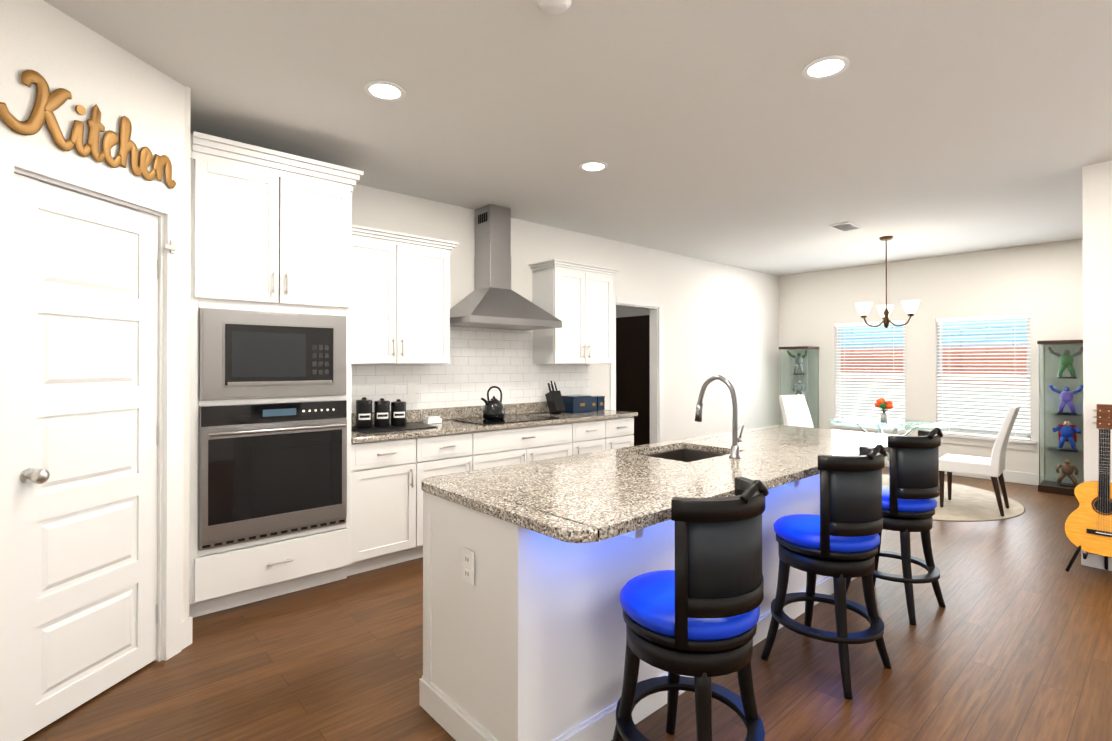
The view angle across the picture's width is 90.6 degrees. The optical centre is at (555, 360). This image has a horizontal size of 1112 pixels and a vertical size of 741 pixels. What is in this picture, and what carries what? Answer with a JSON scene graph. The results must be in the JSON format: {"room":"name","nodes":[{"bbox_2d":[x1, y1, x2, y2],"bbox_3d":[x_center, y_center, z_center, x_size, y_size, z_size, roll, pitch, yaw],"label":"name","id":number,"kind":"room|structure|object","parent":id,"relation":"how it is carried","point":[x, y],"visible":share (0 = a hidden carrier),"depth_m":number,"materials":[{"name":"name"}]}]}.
{"room":"kitchen","nodes":[
{"label":"kitchen","id":0,"kind":"room"},
{"bbox_2d":[0,0,190,620],"bbox_3d":[-2.258,0.022,2.197,1.354,2.740,1.931,0,0,-41],"label":"wall","id":1,"kind":"structure","parent":0,"point":[84,65],"depth_m":2.29,"materials":[{"name":"paint"}]},
{"bbox_2d":[0,69,175,188],"bbox_3d":[-1.873,-0.937,2.263,0.010,0.255,0.742,0,0,9],"label":"kitchen sign","id":2,"kind":"object","parent":1,"relation":"attached to","point":[46,104],"visible":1,"depth_m":2.19,"materials":[{"name":"gold metal"}]},
{"bbox_2d":[0,137,192,740],"bbox_3d":[-1.862,0.310,2.294,0.665,2.165,0.581,0,0,-41],"label":"door","id":3,"kind":"structure","parent":1,"relation":"attached to","point":[91,305],"depth_m":2.01,"materials":[{"name":"white wood"}]},
{"bbox_2d":[352,184,778,440],"bbox_3d":[0.046,0.039,5.596,9.240,2.740,0.120,0,0,-41],"label":"wall","id":4,"kind":"structure","parent":0,"point":[721,319],"depth_m":6.81,"materials":[{"name":"paint"}]},
{"bbox_2d":[357,226,452,366],"bbox_3d":[-1.270,-0.453,4.136,0.890,0.950,0.329,0,0,-41],"label":"upper cabinet","id":5,"kind":"object","parent":4,"relation":"attached to","point":[405,315],"depth_m":4.05,"materials":[{"name":"white wood"}]},
{"bbox_2d":[450,204,561,329],"bbox_3d":[-0.469,-0.813,4.725,0.950,1.041,0.508,0,0,-41],"label":"range hood","id":6,"kind":"object","parent":4,"relation":"attached to","point":[492,304],"depth_m":4.70,"materials":[{"name":"silver metal"}]},
{"bbox_2d":[529,263,616,366],"bbox_3d":[0.173,-0.429,5.410,0.780,0.914,0.329,0,0,-41],"label":"upper cabinet","id":7,"kind":"object","parent":4,"relation":"attached to","point":[587,337],"depth_m":5.27,"materials":[{"name":"white wood"}]},
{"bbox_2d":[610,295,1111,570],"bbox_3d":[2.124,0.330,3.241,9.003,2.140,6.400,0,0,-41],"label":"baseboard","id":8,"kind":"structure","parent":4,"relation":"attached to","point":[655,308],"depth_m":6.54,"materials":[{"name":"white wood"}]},
{"bbox_2d":[23,466,1111,740],"bbox_3d":[1.402,1.431,4.052,9.600,0.060,9.180,0,0,-41],"label":"floor","id":9,"kind":"structure","parent":0,"point":[1011,640],"depth_m":2.51,"materials":[{"name":"brown wood"}]},
{"bbox_2d":[189,147,356,617],"bbox_3d":[-1.828,0.148,3.415,0.900,2.504,0.673,0,0,-41],"label":"tall cabinet","id":10,"kind":"object","parent":9,"relation":"on","point":[332,348],"depth_m":3.15,"materials":[{"name":"white wood"}]},
{"bbox_2d":[199,308,345,400],"bbox_3d":[-1.605,-0.035,3.191,0.780,0.495,0.044,0,0,-41],"label":"microwave","id":11,"kind":"object","parent":10,"relation":"in","point":[246,354],"depth_m":3.16,"materials":[{"name":"silver metal"}]},
{"bbox_2d":[199,400,346,550],"bbox_3d":[-1.587,0.627,3.167,0.780,0.770,0.099,0,0,-41],"label":"oven","id":12,"kind":"object","parent":10,"relation":"in","point":[269,469],"depth_m":3.14,"materials":[{"name":"silver metal"}]},
{"bbox_2d":[357,427,420,573],"bbox_3d":[-1.338,0.964,3.881,0.460,0.877,0.611,0,0,-41],"label":"base cabinet","id":13,"kind":"object","parent":9,"relation":"on","point":[388,460],"depth_m":3.68,"materials":[{"name":"white wood"}]},
{"bbox_2d":[393,423,476,556],"bbox_3d":[-0.993,0.966,4.186,0.460,0.877,0.611,0,0,-41],"label":"base cabinet","id":14,"kind":"object","parent":9,"relation":"on","point":[445,449],"depth_m":3.97,"materials":[{"name":"white wood"}]},
{"bbox_2d":[449,415,576,469],"bbox_3d":[-0.439,0.968,4.675,1.020,0.877,0.611,0,0,-41],"label":"base cabinet","id":15,"kind":"object","parent":9,"relation":"on","point":[526,438],"depth_m":4.43,"materials":[{"name":"white wood"}]},
{"bbox_2d":[351,402,637,443],"bbox_3d":[-0.459,0.462,4.641,2.778,0.135,0.638,0,0,-41],"label":"countertop","id":16,"kind":"structure","parent":15,"relation":"on","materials":[{"name":"stone"}]},
{"bbox_2d":[452,414,558,424],"bbox_3d":[-0.420,0.490,4.656,0.760,0.006,0.490,0,0,-41],"label":"cooktop","id":17,"kind":"object","parent":16,"relation":"in","point":[518,418],"depth_m":4.57,"materials":[{"name":"black glass"}]},
{"bbox_2d":[477,395,512,422],"bbox_3d":[-0.524,0.390,4.639,0.188,0.192,0.189,0,0,-41],"label":"kettle","id":18,"kind":"object","parent":17,"relation":"on","point":[495,408],"depth_m":4.61,"materials":[{"name":"black metal"}]},
{"bbox_2d":[545,411,608,454],"bbox_3d":[0.101,0.970,5.151,0.420,0.877,0.611,0,0,-41],"label":"base cabinet","id":19,"kind":"object","parent":9,"relation":"on","point":[592,430],"depth_m":4.94,"materials":[{"name":"white wood"}]},
{"bbox_2d":[565,411,636,449],"bbox_3d":[0.409,0.972,5.423,0.400,0.877,0.611,0,0,-41],"label":"base cabinet","id":20,"kind":"object","parent":9,"relation":"on","point":[621,427],"depth_m":5.22,"materials":[{"name":"white wood"}]},
{"bbox_2d":[419,475,856,740],"bbox_3d":[0.852,0.958,2.909,3.008,0.875,0.850,0,0,-41],"label":"kitchen island","id":21,"kind":"object","parent":9,"relation":"on","point":[531,569],"depth_m":1.96,"materials":[{"name":"white"}]},
{"bbox_2d":[421,425,902,546],"bbox_3d":[0.882,0.501,2.878,3.040,0.036,0.966,0,0,-41],"label":"island countertop","id":22,"kind":"structure","parent":21,"relation":"on","point":[583,500],"depth_m":2.21,"materials":[{"name":"beige stone"}]},
{"bbox_2d":[643,447,722,458],"bbox_3d":[0.695,0.619,2.946,0.550,0.222,0.430,0,0,-41],"label":"sink","id":23,"kind":"object","parent":22,"relation":"in","point":[672,452],"depth_m":3.19,"materials":[{"name":"silver metal"}]},
{"bbox_2d":[694,375,746,458],"bbox_3d":[0.842,0.277,2.840,0.100,0.412,0.264,0,0,-41],"label":"faucet","id":24,"kind":"object","parent":22,"relation":"on","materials":[{"name":"silver metal"}]},
{"bbox_2d":[612,477,768,740],"bbox_3d":[0.438,0.874,1.793,0.488,1.042,0.470,0,0,45],"label":"bar stool","id":25,"kind":"object","parent":9,"relation":"on","point":[695,613],"visible":1,"depth_m":1.61,"materials":[{"name":"black wood"}]},
{"bbox_2d":[779,346,818,427],"bbox_3d":[3.575,0.607,8.086,0.370,1.630,0.430,0,0,-41],"label":"display cabinet","id":26,"kind":"object","parent":9,"relation":"on","point":[798,387],"visible":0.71,"depth_m":8.04,"materials":[{"name":"clear glass"}]},
{"bbox_2d":[761,444,891,698],"bbox_3d":[1.249,0.878,2.534,0.470,1.042,0.488,0,0,-37],"label":"bar stool","id":27,"kind":"object","parent":9,"relation":"on","point":[837,539],"visible":1,"depth_m":2.35,"materials":[{"name":"black wood"}]},
{"bbox_2d":[846,427,945,624],"bbox_3d":[1.940,0.881,3.171,0.470,1.042,0.488,0,0,-35],"label":"bar stool","id":28,"kind":"object","parent":9,"relation":"on","point":[911,493],"visible":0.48,"depth_m":2.97,"materials":[{"name":"black wood"}]},
{"bbox_2d":[882,474,1024,520],"bbox_3d":[3.614,1.406,5.883,2.140,0.008,2.140,0,0,-41],"label":"round rug","id":29,"kind":"object","parent":9,"relation":"on","point":[966,503],"visible":0.23,"depth_m":5.29,"materials":[{"name":"beige carpet"}]},
{"bbox_2d":[779,395,813,427],"bbox_3d":[2.990,0.907,6.432,0.460,0.995,0.588,0,0,-29],"label":"dining chair","id":30,"kind":"object","parent":29,"relation":"on","point":[795,410],"visible":0.27,"depth_m":6.58,"materials":[{"name":"white fabric"}]},
{"bbox_2d":[830,398,949,464],"bbox_3d":[3.543,0.901,5.890,1.120,1.002,1.120,0,0,-41],"label":"dining table","id":31,"kind":"object","parent":29,"relation":"on","point":[880,403],"visible":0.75,"depth_m":5.86,"materials":[{"name":"clear glass"}]},
{"bbox_2d":[939,404,1020,516],"bbox_3d":[4.010,0.901,5.216,0.588,0.995,0.460,0,0,45],"label":"dining chair","id":32,"kind":"object","parent":29,"relation":"on","point":[993,466],"visible":1,"depth_m":5.08,"materials":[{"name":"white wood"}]},
{"bbox_2d":[1037,340,1083,495],"bbox_3d":[5.493,0.596,5.911,0.370,1.630,0.430,0,0,-41],"label":"display cabinet","id":33,"kind":"object","parent":9,"relation":"on","point":[1067,432],"visible":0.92,"depth_m":5.90,"materials":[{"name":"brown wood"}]},
{"bbox_2d":[1065,404,1111,571],"bbox_3d":[3.578,0.839,3.588,0.262,1.106,0.376,0,0,-41],"label":"guitar","id":34,"kind":"object","parent":9,"relation":"on","point":[1088,525],"visible":1,"depth_m":3.60,"materials":[{"name":"orange"}]},
{"bbox_2d":[43,0,1111,275],"bbox_3d":[1.402,-1.369,4.066,9.600,0.060,9.180,0,0,-41],"label":"ceiling","id":35,"kind":"structure","parent":0,"point":[725,132],"depth_m":2.93,"materials":[{"name":"paint"}]},
{"bbox_2d":[364,80,405,100],"bbox_3d":[-0.850,-1.341,2.733,0.196,0.008,0.196,0,0,-41],"label":"recessed light","id":36,"kind":"object","parent":35,"relation":"in","point":[384,90],"visible":1,"depth_m":2.73,"materials":[{"name":"white"}]},
{"bbox_2d":[536,0,570,13],"bbox_3d":[-0.008,-1.330,2.036,0.130,0.036,0.130,0,0,-41],"label":"smoke detector","id":37,"kind":"object","parent":35,"relation":"attached to","point":[553,6],"visible":0.98,"depth_m":2.04,"materials":[{"name":"white plastic"}]},
{"bbox_2d":[579,161,607,171],"bbox_3d":[0.257,-1.336,3.776,0.196,0.008,0.196,0,0,-41],"label":"recessed light","id":38,"kind":"object","parent":35,"relation":"in","point":[592,166],"visible":0.98,"depth_m":3.78,"materials":[{"name":"white"}]},
{"bbox_2d":[802,55,849,79],"bbox_3d":[1.234,-1.342,2.518,0.196,0.008,0.196,0,0,-41],"label":"recessed light","id":39,"kind":"object","parent":35,"relation":"in","point":[834,65],"visible":1,"depth_m":2.52,"materials":[{"name":"white"}]},
{"bbox_2d":[829,222,861,231],"bbox_3d":[2.862,-1.325,5.434,0.340,0.012,0.180,0,0,-41],"label":"ceiling vent","id":40,"kind":"object","parent":35,"relation":"in","point":[844,223],"visible":1,"depth_m":5.41,"materials":[{"name":"white metal"}]},
{"bbox_2d":[855,236,919,327],"bbox_3d":[3.587,-0.839,5.881,0.582,0.979,0.563,0,0,-41],"label":"chandelier","id":41,"kind":"object","parent":35,"relation":"hanging from","point":[885,311],"visible":1,"depth_m":5.86,"materials":[{"name":"white glass"}]},
{"bbox_2d":[616,306,649,445],"bbox_3d":[0.792,0.051,7.921,0.125,2.740,2.380,0,0,-41],"label":"doorway","id":42,"kind":"structure","parent":0,"point":[632,359],"depth_m":7.49,"materials":[{"name":"black paint"}]},
{"bbox_2d":[779,239,1083,478],"bbox_3d":[5.582,0.042,6.213,0.120,2.740,6.520,0,0,-41],"label":"wall","id":43,"kind":"structure","parent":0,"point":[1041,285],"depth_m":6.92,"materials":[{"name":"paint"}]},
{"bbox_2d":[829,318,1036,450],"bbox_3d":[4.744,0.241,7.125,0.160,1.572,2.260,0,0,-41],"label":"window","id":44,"kind":"structure","parent":43,"relation":"in","point":[987,441],"depth_m":6.84,"materials":[{"name":"white"}]},
{"bbox_2d":[835,320,904,429],"bbox_3d":[4.327,0.188,7.590,0.067,1.451,0.875,0,0,-41],"label":"window blind","id":45,"kind":"object","parent":44,"relation":"attached to","point":[844,325],"depth_m":7.60,"materials":[{"name":"white plastic"}]},
{"bbox_2d":[936,314,1030,439],"bbox_3d":[5.153,0.183,6.653,0.067,1.451,0.909,0,0,-41],"label":"window blind","id":46,"kind":"object","parent":44,"relation":"attached to","point":[953,319],"depth_m":6.65,"materials":[{"name":"white plastic"}]},
{"bbox_2d":[1082,161,1111,482],"bbox_3d":[4.531,0.025,2.839,0.120,2.740,2.610,0,0,-41],"label":"wall","id":47,"kind":"structure","parent":0,"point":[1097,273],"depth_m":3.73,"materials":[{"name":"paint"}]},
{"label":"outside","id":48,"kind":"structure","parent":0,"visible":0},
{"bbox_2d":[841,318,1026,435],"bbox_3d":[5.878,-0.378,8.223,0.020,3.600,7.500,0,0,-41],"label":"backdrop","id":49,"kind":"structure","parent":48,"point":[857,335],"depth_m":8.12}
]}

